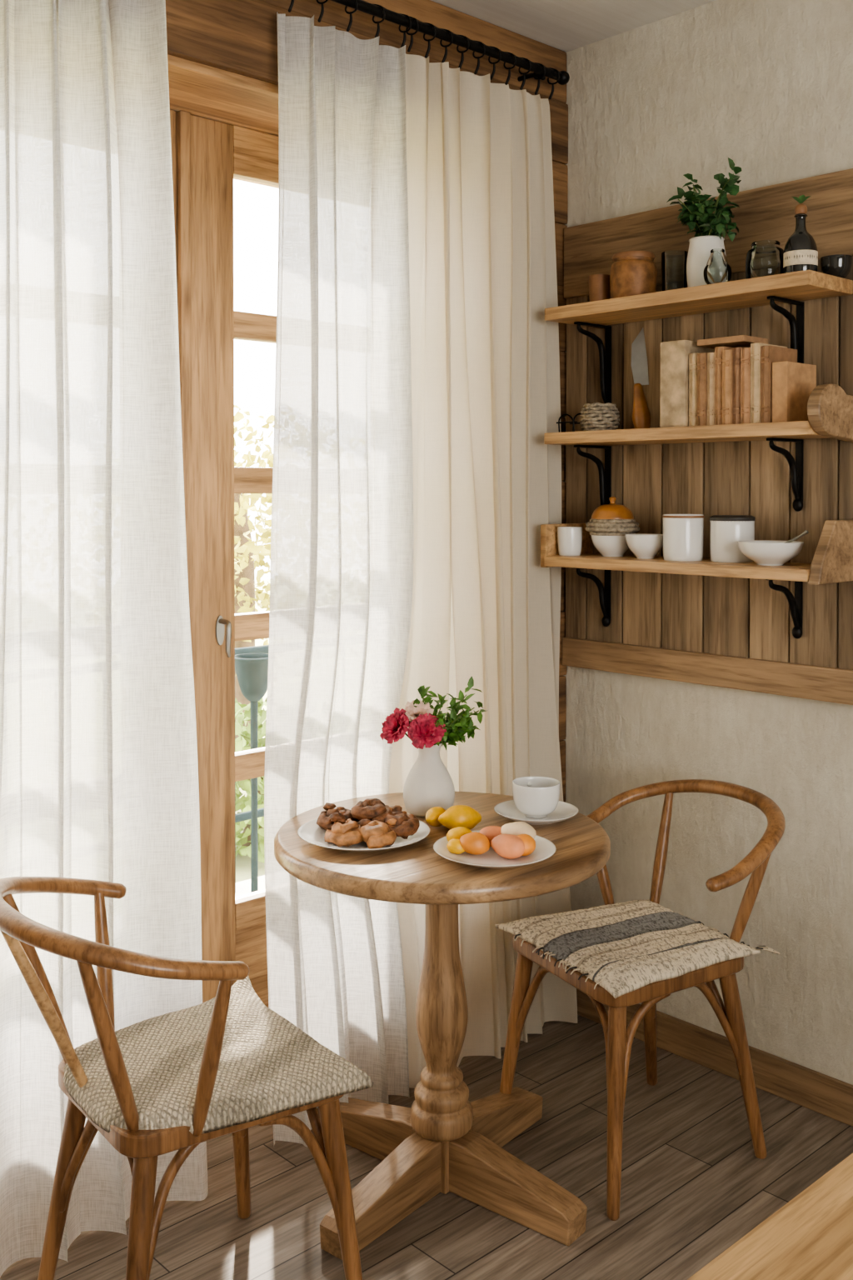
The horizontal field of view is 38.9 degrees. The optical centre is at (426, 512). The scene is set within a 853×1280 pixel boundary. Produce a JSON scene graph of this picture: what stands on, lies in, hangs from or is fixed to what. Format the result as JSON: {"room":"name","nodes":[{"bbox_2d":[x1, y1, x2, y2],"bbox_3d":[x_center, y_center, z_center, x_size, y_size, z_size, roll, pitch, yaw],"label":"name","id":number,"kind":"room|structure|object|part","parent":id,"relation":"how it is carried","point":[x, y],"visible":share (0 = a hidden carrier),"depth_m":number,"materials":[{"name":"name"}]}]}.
{"room":"dining room","nodes":[
{"label":"dining room","id":0,"kind":"room"},
{"bbox_2d":[235,875,264,896],"bbox_3d":[-0.978,1.597,3.881,5.100,0.090,1.385,-1,1,-43],"label":"floor","id":1,"kind":"structure","parent":0,"point":[242,887],"depth_m":4.96,"materials":[{"name":"stone"}]},
{"bbox_2d":[235,653,268,892],"bbox_3d":[-0.635,1.035,4.456,0.200,1.013,0.200,-1,1,-43],"label":"planter","id":2,"kind":"object","parent":1,"relation":"on","point":[252,669],"visible":0.73,"depth_m":4.44,"materials":[{"name":"teal metal"}]},
{"bbox_2d":[235,653,268,701],"bbox_3d":[-0.635,0.610,4.449,0.160,0.164,0.160,-1,1,-43],"label":"bowl","id":3,"kind":"object","parent":2,"relation":"on","point":[252,669],"depth_m":4.40,"materials":[{"name":"metal"}]},
{"bbox_3d":[-0.635,1.097,4.457,0.028,0.847,0.028,-1,1,-43],"label":"post","id":4,"kind":"part","parent":2,"relation":"part of","materials":[{"name":"teal metal"}]},
{"bbox_2d":[235,645,269,869],"bbox_3d":[-1.383,1.053,4.304,4.922,0.992,0.036,-1,1,-43],"label":"balcony railing","id":5,"kind":"object","parent":1,"relation":"on","point":[244,816],"visible":0.02,"depth_m":4.90,"materials":[{"name":"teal metal"}]},
{"bbox_3d":[-1.383,1.245,4.308,4.922,0.036,0.036,-1,1,-43],"label":"rail","id":6,"kind":"part","parent":5,"relation":"part of","materials":[{"name":"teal metal"}]},
{"bbox_3d":[-1.383,0.575,4.296,4.922,0.036,0.036,-1,1,-43],"label":"rail","id":7,"kind":"part","parent":5,"relation":"part of","materials":[{"name":"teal metal"}]},
{"bbox_2d":[165,0,568,802],"bbox_3d":[-1.292,0.086,2.360,4.400,2.955,0.360,-1,1,-43],"label":"wall","id":8,"kind":"structure","parent":0,"point":[238,37],"depth_m":3.26,"materials":[{"name":"brown wood"}]},
{"bbox_2d":[176,110,192,653],"bbox_3d":[-0.793,0.257,3.023,2.089,2.581,0.073,-1,1,-43],"label":"trim","id":9,"kind":"structure","parent":8,"relation":"attached to","point":[183,118],"depth_m":3.12,"materials":[{"name":"brown wood"}]},
{"bbox_2d":[167,54,279,136],"bbox_3d":[-0.700,-1.044,2.901,2.128,0.022,0.330,-1,1,-43],"label":"trim","id":10,"kind":"structure","parent":8,"relation":"attached to","point":[200,90],"depth_m":3.00,"materials":[{"name":"brown wood"}]},
{"bbox_2d":[190,115,279,1008],"bbox_3d":[-0.374,0.251,3.381,0.662,2.579,0.106,-1,1,-43],"label":"door","id":11,"kind":"structure","parent":8,"relation":"in","point":[256,153],"depth_m":3.21,"materials":[{"name":"brown wood"}]},
{"bbox_3d":[-0.584,0.253,3.224,0.140,2.579,0.050,-1,1,-43],"label":"stile","id":12,"kind":"part","parent":11,"relation":"part of","materials":[{"name":"brown wood"}]},
{"bbox_2d":[215,615,224,644],"bbox_3d":[-0.550,0.314,3.218,0.026,0.080,0.007,-1,1,-43],"label":"plate","id":13,"kind":"object","parent":11,"relation":"attached to","point":[220,630],"depth_m":3.21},
{"bbox_3d":[-0.535,0.333,3.199,0.019,0.100,0.057,-1,1,-43],"label":"handle","id":14,"kind":"part","parent":11,"relation":"part of","materials":[{"name":"silver metal"}]},
{"bbox_3d":[-0.343,0.690,3.457,0.524,0.072,0.042,-1,1,-43],"label":"muntin","id":15,"kind":"part","parent":11,"relation":"part of","materials":[{"name":"brown wood"}]},
{"bbox_2d":[235,889,265,930],"bbox_3d":[-0.343,1.092,3.464,0.520,0.075,0.050,-1,1,-43],"label":"rail","id":16,"kind":"object","parent":11,"relation":"attached to","point":[250,907],"visible":0.24,"depth_m":3.31,"materials":[{"name":"brown wood"}]},
{"bbox_3d":[-0.343,0.310,3.450,0.524,0.072,0.042,-1,1,-43],"label":"muntin","id":17,"kind":"part","parent":11,"relation":"part of","materials":[{"name":"brown wood"}]},
{"bbox_3d":[-0.344,1.245,3.468,0.520,0.270,0.025,-1,1,-43],"label":"panel","id":18,"kind":"part","parent":11,"relation":"part of","materials":[{"name":"brown wood"}]},
{"bbox_3d":[-0.343,-0.090,3.443,0.524,0.072,0.042,-1,1,-43],"label":"muntin","id":19,"kind":"part","parent":11,"relation":"part of","materials":[{"name":"brown wood"}]},
{"bbox_3d":[-0.343,-0.510,3.436,0.524,0.072,0.042,-1,1,-43],"label":"muntin","id":20,"kind":"part","parent":11,"relation":"part of","materials":[{"name":"brown wood"}]},
{"bbox_3d":[-0.343,-0.975,3.428,0.520,0.130,0.050,-1,1,-43],"label":"rail","id":21,"kind":"part","parent":11,"relation":"part of","materials":[{"name":"brown wood"}]},
{"bbox_2d":[288,0,569,99],"bbox_3d":[-0.526,-1.238,2.746,2.492,0.090,0.136,-1,1,-43],"label":"curtain rod","id":22,"kind":"object","parent":8,"relation":"attached to","point":[540,71],"visible":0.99,"depth_m":3.23,"materials":[{"name":"black metal"}]},
{"bbox_2d":[0,0,208,1276],"bbox_3d":[-0.895,0.178,2.405,1.032,2.755,0.134,-1,1,-43],"label":"linen curtain","id":23,"kind":"object","parent":22,"relation":"hanging from","point":[99,766],"visible":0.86,"depth_m":2.56,"materials":[{"name":"white fabric"}]},
{"bbox_2d":[264,12,413,1146],"bbox_3d":[-0.212,0.166,3.076,0.458,2.755,0.156,-1,1,-45],"label":"linen curtain","id":24,"kind":"object","parent":22,"relation":"hanging from","point":[342,575],"visible":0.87,"depth_m":3.06,"materials":[{"name":"white fabric"}]},
{"bbox_3d":[-0.505,-1.262,2.703,2.465,0.025,0.025,-1,1,-43],"label":"rod","id":25,"kind":"part","parent":22,"relation":"part of","materials":[{"name":"black metal"}]},
{"bbox_2d":[389,54,577,1088],"bbox_3d":[0.185,0.160,3.412,0.691,2.755,0.127,-1,1,-36],"label":"curtain","id":26,"kind":"object","parent":22,"relation":"hanging from","point":[485,357],"visible":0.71,"depth_m":3.39,"materials":[{"name":"fabric"}]},
{"bbox_2d":[0,1014,852,1279],"bbox_3d":[0.212,1.642,0.780,4.400,0.100,4.760,-1,1,-43],"label":"floor","id":27,"kind":"structure","parent":0,"point":[694,1184],"depth_m":2.76,"materials":[{"name":"brown wood"}]},
{"bbox_2d":[0,876,374,1279],"bbox_3d":[-0.507,1.125,2.301,0.646,0.889,0.585,-1,1,-37],"label":"dining chair","id":28,"kind":"object","parent":27,"relation":"on","point":[227,1063],"visible":1,"depth_m":2.24,"materials":[{"name":"brown wood"}]},
{"bbox_3d":[-0.744,0.909,2.331,0.148,0.376,0.031,0,1,-14],"label":"post","id":29,"kind":"part","parent":28,"relation":"part of","materials":[{"name":"brown wood"}]},
{"bbox_3d":[-0.713,1.332,2.371,0.119,0.472,0.041,0,1,6],"label":"leg","id":30,"kind":"part","parent":28,"relation":"part of","materials":[{"name":"brown wood"}]},
{"bbox_3d":[-0.659,0.935,2.469,0.031,0.317,0.086,-1,1,-37],"label":"arm post","id":31,"kind":"part","parent":28,"relation":"part of","materials":[{"name":"brown wood"}]},
{"bbox_3d":[-0.539,0.913,2.061,0.031,0.376,0.148,1,1,30],"label":"post","id":32,"kind":"part","parent":28,"relation":"part of","materials":[{"name":"brown wood"}]},
{"bbox_3d":[-0.618,0.747,2.211,0.365,0.129,0.582,-1,1,-37],"label":"bentwood rail","id":33,"kind":"part","parent":28,"relation":"part of","materials":[{"name":"brown wood"}]},
{"bbox_3d":[-0.499,1.337,2.089,0.041,0.472,0.119,0,1,10],"label":"leg","id":34,"kind":"part","parent":28,"relation":"part of","materials":[{"name":"brown wood"}]},
{"bbox_3d":[-0.445,1.091,2.348,0.445,0.040,0.441,-1,1,-37],"label":"seat","id":35,"kind":"part","parent":28,"relation":"part of","materials":[{"name":"brown wood"}]},
{"bbox_3d":[-0.376,0.947,2.112,0.092,0.306,0.030,1,1,34],"label":"arm post","id":36,"kind":"part","parent":28,"relation":"part of","materials":[{"name":"brown wood"}]},
{"bbox_2d":[62,975,374,1134],"bbox_3d":[-0.441,1.057,2.351,0.478,0.069,0.503,-1,1,-37],"label":"woven cushion","id":37,"kind":"object","parent":28,"relation":"on","point":[269,1068],"depth_m":2.26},
{"bbox_3d":[-0.409,1.328,2.638,0.041,0.472,0.100,0,1,8],"label":"leg","id":38,"kind":"part","parent":28,"relation":"part of","materials":[{"name":"brown wood"}]},
{"bbox_3d":[-0.160,1.333,2.309,0.100,0.472,0.041,0,1,8],"label":"leg","id":39,"kind":"part","parent":28,"relation":"part of","materials":[{"name":"brown wood"}]},
{"bbox_2d":[274,791,610,1259],"bbox_3d":[0.035,1.148,2.819,0.776,0.814,0.776,-1,1,-43],"label":"pedestal table","id":40,"kind":"object","parent":27,"relation":"on","point":[445,1142],"visible":0.88,"depth_m":2.72,"materials":[{"name":"brown wood"}]},
{"bbox_2d":[297,797,429,851],"bbox_3d":[-0.142,0.697,2.737,0.299,0.089,0.299,0,1,0],"label":"plate","id":41,"kind":"object","parent":40,"relation":"on","point":[371,824],"visible":1,"depth_m":2.69,"materials":[{"name":"white ceramic"}]},
{"bbox_3d":[-0.142,0.731,2.737,0.299,0.022,0.299,0,1,0],"label":"dish","id":42,"kind":"part","parent":41,"relation":"part of","materials":[{"name":"white ceramic"}]},
{"bbox_2d":[380,675,486,817],"bbox_3d":[0.018,0.571,2.964,0.270,0.335,0.164,0,1,0],"label":"flower vase","id":43,"kind":"object","parent":40,"relation":"on","point":[428,784],"visible":0.97,"depth_m":2.94,"materials":[{"name":"white ceramic"}]},
{"bbox_3d":[-0.076,0.518,2.943,0.052,0.084,0.089,-1,1,-45],"label":"flower","id":44,"kind":"part","parent":43,"relation":"part of","materials":[{"name":"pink plant"}]},
{"bbox_3d":[-0.021,0.488,2.957,0.079,0.053,0.064,0,1,0],"label":"flower","id":45,"kind":"part","parent":43,"relation":"part of","materials":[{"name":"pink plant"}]},
{"bbox_3d":[0.000,0.526,2.914,0.096,0.079,0.055,0,1,0],"label":"flower","id":46,"kind":"part","parent":43,"relation":"part of","materials":[{"name":"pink plant"}]},
{"bbox_2d":[425,805,481,829],"bbox_3d":[0.057,0.709,2.820,0.102,0.061,0.122,-1,1,-44],"label":"lemons","id":47,"kind":"object","parent":40,"relation":"on","point":[465,816],"visible":0.98,"depth_m":2.79,"materials":[{"name":"yellow food"}]},
{"bbox_2d":[433,821,556,868],"bbox_3d":[0.147,0.712,2.607,0.264,0.064,0.264,0,1,0],"label":"fruit plate","id":48,"kind":"object","parent":40,"relation":"on","point":[517,843],"visible":1,"depth_m":2.59,"materials":[{"name":"white ceramic"}]},
{"bbox_2d":[494,800,578,824],"bbox_3d":[0.265,0.727,2.918,0.203,0.022,0.203,-1,1,-43],"label":"saucer","id":49,"kind":"object","parent":40,"relation":"on","point":[563,811],"visible":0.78,"depth_m":2.92,"materials":[{"name":"white ceramic"}]},
{"bbox_2d":[512,776,560,818],"bbox_3d":[0.261,0.691,2.920,0.125,0.081,0.116,1,1,36],"label":"coffee cup","id":50,"kind":"object","parent":49,"relation":"on","point":[534,797],"visible":1,"depth_m":2.88,"materials":[{"name":"white ceramic"}]},
{"bbox_2d":[495,779,785,1220],"bbox_3d":[0.560,1.135,3.008,0.629,0.844,0.584,-1,1,-29],"label":"dining chair","id":51,"kind":"object","parent":27,"relation":"on","point":[620,955],"visible":0.98,"depth_m":2.90,"materials":[{"name":"brown wood"}]},
{"bbox_3d":[0.225,1.320,3.063,0.100,0.472,0.041,0,1,16],"label":"leg","id":52,"kind":"part","parent":51,"relation":"part of","materials":[{"name":"brown wood"}]},
{"bbox_3d":[0.467,0.952,3.214,0.093,0.258,0.030,1,1,43],"label":"arm post","id":53,"kind":"part","parent":51,"relation":"part of","materials":[{"name":"brown wood"}]},
{"bbox_3d":[0.423,1.327,2.701,0.041,0.472,0.100,0,1,17],"label":"leg","id":54,"kind":"part","parent":51,"relation":"part of","materials":[{"name":"brown wood"}]},
{"bbox_2d":[495,899,761,998],"bbox_3d":[0.499,1.039,2.971,0.471,0.038,0.493,-1,1,-29],"label":"woven cushion","id":55,"kind":"object","parent":51,"relation":"on","point":[628,948],"depth_m":2.89,"materials":[{"name":"beige fabric"}]},
{"bbox_3d":[0.501,1.080,2.975,0.445,0.040,0.441,-1,1,-29],"label":"seat","id":56,"kind":"part","parent":51,"relation":"part of","materials":[{"name":"beige fabric"}]},
{"bbox_3d":[0.594,1.317,3.231,0.041,0.472,0.119,0,1,19],"label":"leg","id":57,"kind":"part","parent":51,"relation":"part of","materials":[{"name":"brown wood"}]},
{"bbox_3d":[0.628,0.915,3.235,0.031,0.331,0.131,1,1,35],"label":"post","id":58,"kind":"part","parent":51,"relation":"part of","materials":[{"name":"brown wood"}]},
{"bbox_3d":[0.676,0.786,3.065,0.365,0.147,0.582,-1,1,-29],"label":"bentwood rail","id":59,"kind":"part","parent":51,"relation":"part of","materials":[{"name":"brown wood"}]},
{"bbox_3d":[0.763,1.323,2.920,0.119,0.472,0.041,0,1,14],"label":"leg","id":60,"kind":"part","parent":51,"relation":"part of","materials":[{"name":"brown wood"}]},
{"bbox_3d":[0.791,0.921,2.936,0.131,0.331,0.031,0,1,-2],"label":"post","id":61,"kind":"part","parent":51,"relation":"part of","materials":[{"name":"brown wood"}]},
{"bbox_2d":[687,1153,852,1279],"bbox_3d":[0.782,1.189,1.334,1.300,0.784,0.600,-1,1,-43],"label":"tabletop","id":62,"kind":"object","parent":27,"relation":"on","point":[811,1237],"visible":1,"depth_m":1.32,"materials":[{"name":"brown wood"}]},
{"bbox_2d":[430,0,716,52],"bbox_3d":[0.285,-1.414,0.795,4.600,0.100,4.760,-1,1,-43],"label":"ceiling","id":63,"kind":"structure","parent":0,"point":[566,26],"depth_m":3.43,"materials":[{"name":"paint"}]},
{"bbox_2d":[561,0,852,1084],"bbox_3d":[1.891,0.137,2.326,0.200,3.055,4.760,-1,1,-43],"label":"wall","id":64,"kind":"structure","parent":0,"point":[766,87],"depth_m":3.32,"materials":[{"name":"paint"}]},
{"bbox_2d":[562,168,852,704],"bbox_3d":[0.926,-0.191,3.179,0.033,1.340,1.461,-1,1,-43],"label":"panelling","id":65,"kind":"object","parent":64,"relation":"attached to","point":[722,632],"visible":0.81,"depth_m":3.31,"materials":[{"name":"brown wood"}]},
{"bbox_2d":[540,520,852,639],"bbox_3d":[0.707,0.179,3.247,0.228,0.332,0.882,-1,1,-43],"label":"wall shelf","id":66,"kind":"object","parent":65,"relation":"attached to","point":[832,562],"visible":0.99,"depth_m":3.10,"materials":[{"name":"brown wood"}]},
{"bbox_2d":[557,526,582,555],"bbox_3d":[0.414,0.083,3.493,0.072,0.082,0.072,-1,1,-43],"label":"cup","id":67,"kind":"object","parent":66,"relation":"on","point":[569,538],"visible":1,"depth_m":3.46,"materials":[{"name":"white ceramic"}]},
{"bbox_2d":[590,535,629,556],"bbox_3d":[0.530,0.092,3.443,0.125,0.066,0.125,-1,1,-43],"label":"bowl","id":68,"kind":"object","parent":66,"relation":"on","point":[607,545],"depth_m":3.40,"materials":[{"name":"white ceramic"}]},
{"bbox_2d":[585,496,639,556],"bbox_3d":[0.530,0.039,3.442,0.154,0.170,0.154,-1,1,-43],"label":"stacked bowls","id":69,"kind":"object","parent":66,"relation":"on","point":[608,525],"visible":0.92,"depth_m":3.39,"materials":[{"name":"white ceramic"}]},
{"bbox_2d":[585,519,639,535],"bbox_3d":[0.530,0.041,3.442,0.154,0.050,0.154,-1,1,-43],"label":"woven tray","id":70,"kind":"object","parent":69,"relation":"on","point":[596,527],"depth_m":3.38,"materials":[{"name":"grey wicker"}]},
{"bbox_2d":[625,534,663,559],"bbox_3d":[0.604,0.093,3.334,0.111,0.066,0.111,-1,1,-43],"label":"bowl","id":71,"kind":"object","parent":66,"relation":"on","point":[643,546],"visible":0.92,"depth_m":3.30,"materials":[{"name":"white ceramic"}]},
{"bbox_2d":[662,514,704,561],"bbox_3d":[0.689,0.067,3.243,0.113,0.124,0.113,-1,1,-43],"label":"canister","id":72,"kind":"object","parent":66,"relation":"on","point":[683,534],"visible":1,"depth_m":3.20,"materials":[{"name":"white ceramic"}]},
{"bbox_2d":[710,515,754,562],"bbox_3d":[0.808,0.069,3.190,0.117,0.122,0.117,-1,1,-43],"label":"canister","id":73,"kind":"object","parent":66,"relation":"on","point":[726,531],"visible":0.97,"depth_m":3.14,"materials":[{"name":"white ceramic"}]},
{"bbox_3d":[0.808,0.016,3.189,0.116,0.017,0.116,-1,1,-43],"label":"lid","id":74,"kind":"part","parent":73,"relation":"part of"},
{"bbox_2d":[737,530,809,565],"bbox_3d":[0.864,0.087,3.035,0.161,0.089,0.161,0,1,-20],"label":"serving bowl","id":75,"kind":"object","parent":66,"relation":"on","point":[765,552],"visible":1,"depth_m":2.98,"materials":[{"name":"white ceramic"}]},
{"bbox_2d":[544,383,852,511],"bbox_3d":[0.712,-0.134,3.228,0.238,0.358,0.864,-1,1,-43],"label":"wall shelf","id":76,"kind":"object","parent":65,"relation":"attached to","point":[830,410],"visible":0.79,"depth_m":3.09,"materials":[{"name":"brown wood"}]},
{"bbox_2d":[556,412,580,432],"bbox_3d":[0.425,-0.259,3.491,0.069,0.056,0.078,-1,1,-43],"label":"wire stand","id":77,"kind":"object","parent":76,"relation":"on","point":[573,422],"visible":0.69,"depth_m":3.49,"materials":[{"name":"black metal"}]},
{"bbox_2d":[580,402,619,430],"bbox_3d":[0.497,-0.270,3.457,0.115,0.085,0.115,-1,1,-43],"label":"wicker basket","id":78,"kind":"object","parent":76,"relation":"on","point":[596,416],"visible":0.9,"depth_m":3.41,"materials":[{"name":"beige wicker"}]},
{"bbox_2d":[631,328,650,428],"bbox_3d":[0.601,-0.370,3.386,0.052,0.304,0.051,0,1,4],"label":"knife","id":79,"kind":"object","parent":76,"relation":"on","point":[641,416],"visible":0.87,"depth_m":3.39,"materials":[{"name":"metal"}]},
{"bbox_3d":[0.599,-0.439,3.400,0.048,0.165,0.004,-3,-6,17],"label":"blade","id":80,"kind":"part","parent":79,"relation":"part of","materials":[{"name":"silver metal"}]},
{"bbox_3d":[0.601,-0.291,3.386,0.052,0.147,0.042,-3,-6,17],"label":"handle","id":81,"kind":"part","parent":79,"relation":"part of","materials":[{"name":"brown wood"}]},
{"bbox_2d":[660,335,816,427],"bbox_3d":[0.803,-0.338,3.133,0.155,0.228,0.368,-1,1,-43],"label":"books","id":82,"kind":"object","parent":76,"relation":"on","point":[718,381],"visible":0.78,"depth_m":3.07,"materials":[{"name":"paper"},{"name":"cloth"},{"name":"leather"}]},
{"bbox_2d":[545,270,852,403],"bbox_3d":[0.704,-0.420,3.239,0.228,0.323,0.830,-1,1,-43],"label":"wall shelf","id":83,"kind":"object","parent":65,"relation":"attached to","point":[793,287],"visible":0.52,"depth_m":3.13,"materials":[{"name":"brown wood"}]},
{"bbox_2d":[588,274,610,301],"bbox_3d":[0.497,-0.632,3.466,0.064,0.092,0.064,-1,1,-43],"label":"clay cup","id":84,"kind":"object","parent":83,"relation":"on","point":[599,284],"visible":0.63,"depth_m":3.44,"materials":[{"name":"brown ceramic"}]},
{"bbox_2d":[610,250,657,298],"bbox_3d":[0.579,-0.654,3.378,0.129,0.139,0.129,-1,1,-43],"label":"jar","id":85,"kind":"object","parent":83,"relation":"on","point":[632,272],"visible":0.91,"depth_m":3.33,"materials":[{"name":"brown ceramic"}]},
{"bbox_3d":[0.579,-0.715,3.377,0.120,0.017,0.120,-1,1,-43],"label":"jar lid","id":86,"kind":"part","parent":85,"relation":"part of","materials":[{"name":"brown wood"}]},
{"bbox_2d":[661,250,688,290],"bbox_3d":[0.683,-0.649,3.325,0.072,0.131,0.072,-1,1,-43],"label":"glass tumbler","id":87,"kind":"object","parent":83,"relation":"on","point":[686,253],"visible":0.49,"depth_m":3.31,"materials":[{"name":"glass"}]},
{"bbox_2d":[667,157,741,287],"bbox_3d":[0.749,-0.750,3.188,0.171,0.338,0.240,-1,1,-43],"label":"potted plant","id":88,"kind":"object","parent":83,"relation":"on","point":[697,212],"visible":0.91,"depth_m":3.16,"materials":[{"name":"green plant"}]},
{"bbox_3d":[0.743,-0.653,3.203,0.105,0.143,0.105,-1,1,-43],"label":"pot","id":89,"kind":"part","parent":88,"relation":"part of","materials":[{"name":"white ceramic"}]},
{"bbox_2d":[703,248,731,284],"bbox_3d":[0.746,-0.627,3.097,0.070,0.094,0.070,-1,1,-43],"label":"glass carafe","id":90,"kind":"object","parent":83,"relation":"on","point":[706,272],"visible":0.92,"depth_m":3.09,"materials":[{"name":"clear glass"}]},
{"bbox_2d":[745,240,784,279],"bbox_3d":[0.866,-0.634,3.086,0.100,0.109,0.100,-1,1,-43],"label":"glass jar","id":91,"kind":"object","parent":83,"relation":"on","point":[750,271],"visible":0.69,"depth_m":3.08,"materials":[{"name":"clear glass"}]},
{"bbox_2d":[783,195,818,273],"bbox_3d":[0.927,-0.679,2.991,0.082,0.203,0.082,-1,1,-43],"label":"bottle","id":92,"kind":"object","parent":83,"relation":"on","point":[801,252],"visible":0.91,"depth_m":2.96,"materials":[{"name":"black glass"}]},
{"bbox_2d":[820,254,852,278],"bbox_3d":[1.015,-0.605,2.993,0.076,0.054,0.076,-1,1,-43],"label":"bowl","id":93,"kind":"object","parent":83,"relation":"on","point":[838,265],"visible":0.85,"depth_m":2.96,"materials":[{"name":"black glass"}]},
{"bbox_2d":[576,988,852,1126],"bbox_3d":[1.934,1.517,2.143,0.017,0.099,4.360,-1,1,-43],"label":"baseboard","id":94,"kind":"structure","parent":64,"relation":"attached to","point":[828,1096],"depth_m":3.25,"materials":[{"name":"brown wood"}]},
{"label":"outside","id":95,"kind":"structure","parent":0,"visible":0},
{"bbox_2d":[235,579,269,882],"bbox_3d":[-6.474,2.000,12.617,30.000,0.100,21.630,-1,1,-43],"label":"ground","id":96,"kind":"structure","parent":95,"point":[242,863],"depth_m":7.09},
{"bbox_2d":[235,696,267,862],"bbox_3d":[-1.041,1.597,7.320,1.243,1.023,1.566,1,1,36],"label":"bush","id":97,"kind":"object","parent":96,"relation":"on","point":[242,742],"visible":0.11,"depth_m":7.04,"materials":[{"name":"green plant"}]},
{"bbox_2d":[234,405,274,739],"bbox_3d":[-1.482,0.599,9.612,3.192,2.938,2.626,-1,1,-43],"label":"tree","id":98,"kind":"object","parent":96,"relation":"on","point":[246,552],"visible":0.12,"depth_m":9.49,"materials":[{"name":"green plant"}]},
{"bbox_3d":[-1.100,0.182,2.739,0.925,2.420,0.050,-1,1,-43],"label":"door","id":99,"kind":"structure","parent":0,"visible":0},
{"bbox_2d":[170,110,176,269],"bbox_3d":[-0.712,0.255,3.104,0.140,2.579,0.050,-1,1,-43],"label":"stile","id":100,"kind":"object","parent":99,"relation":"attached to","point":[172,113],"visible":0.11,"depth_m":3.11,"materials":[{"name":"brown wood"}]}
]}

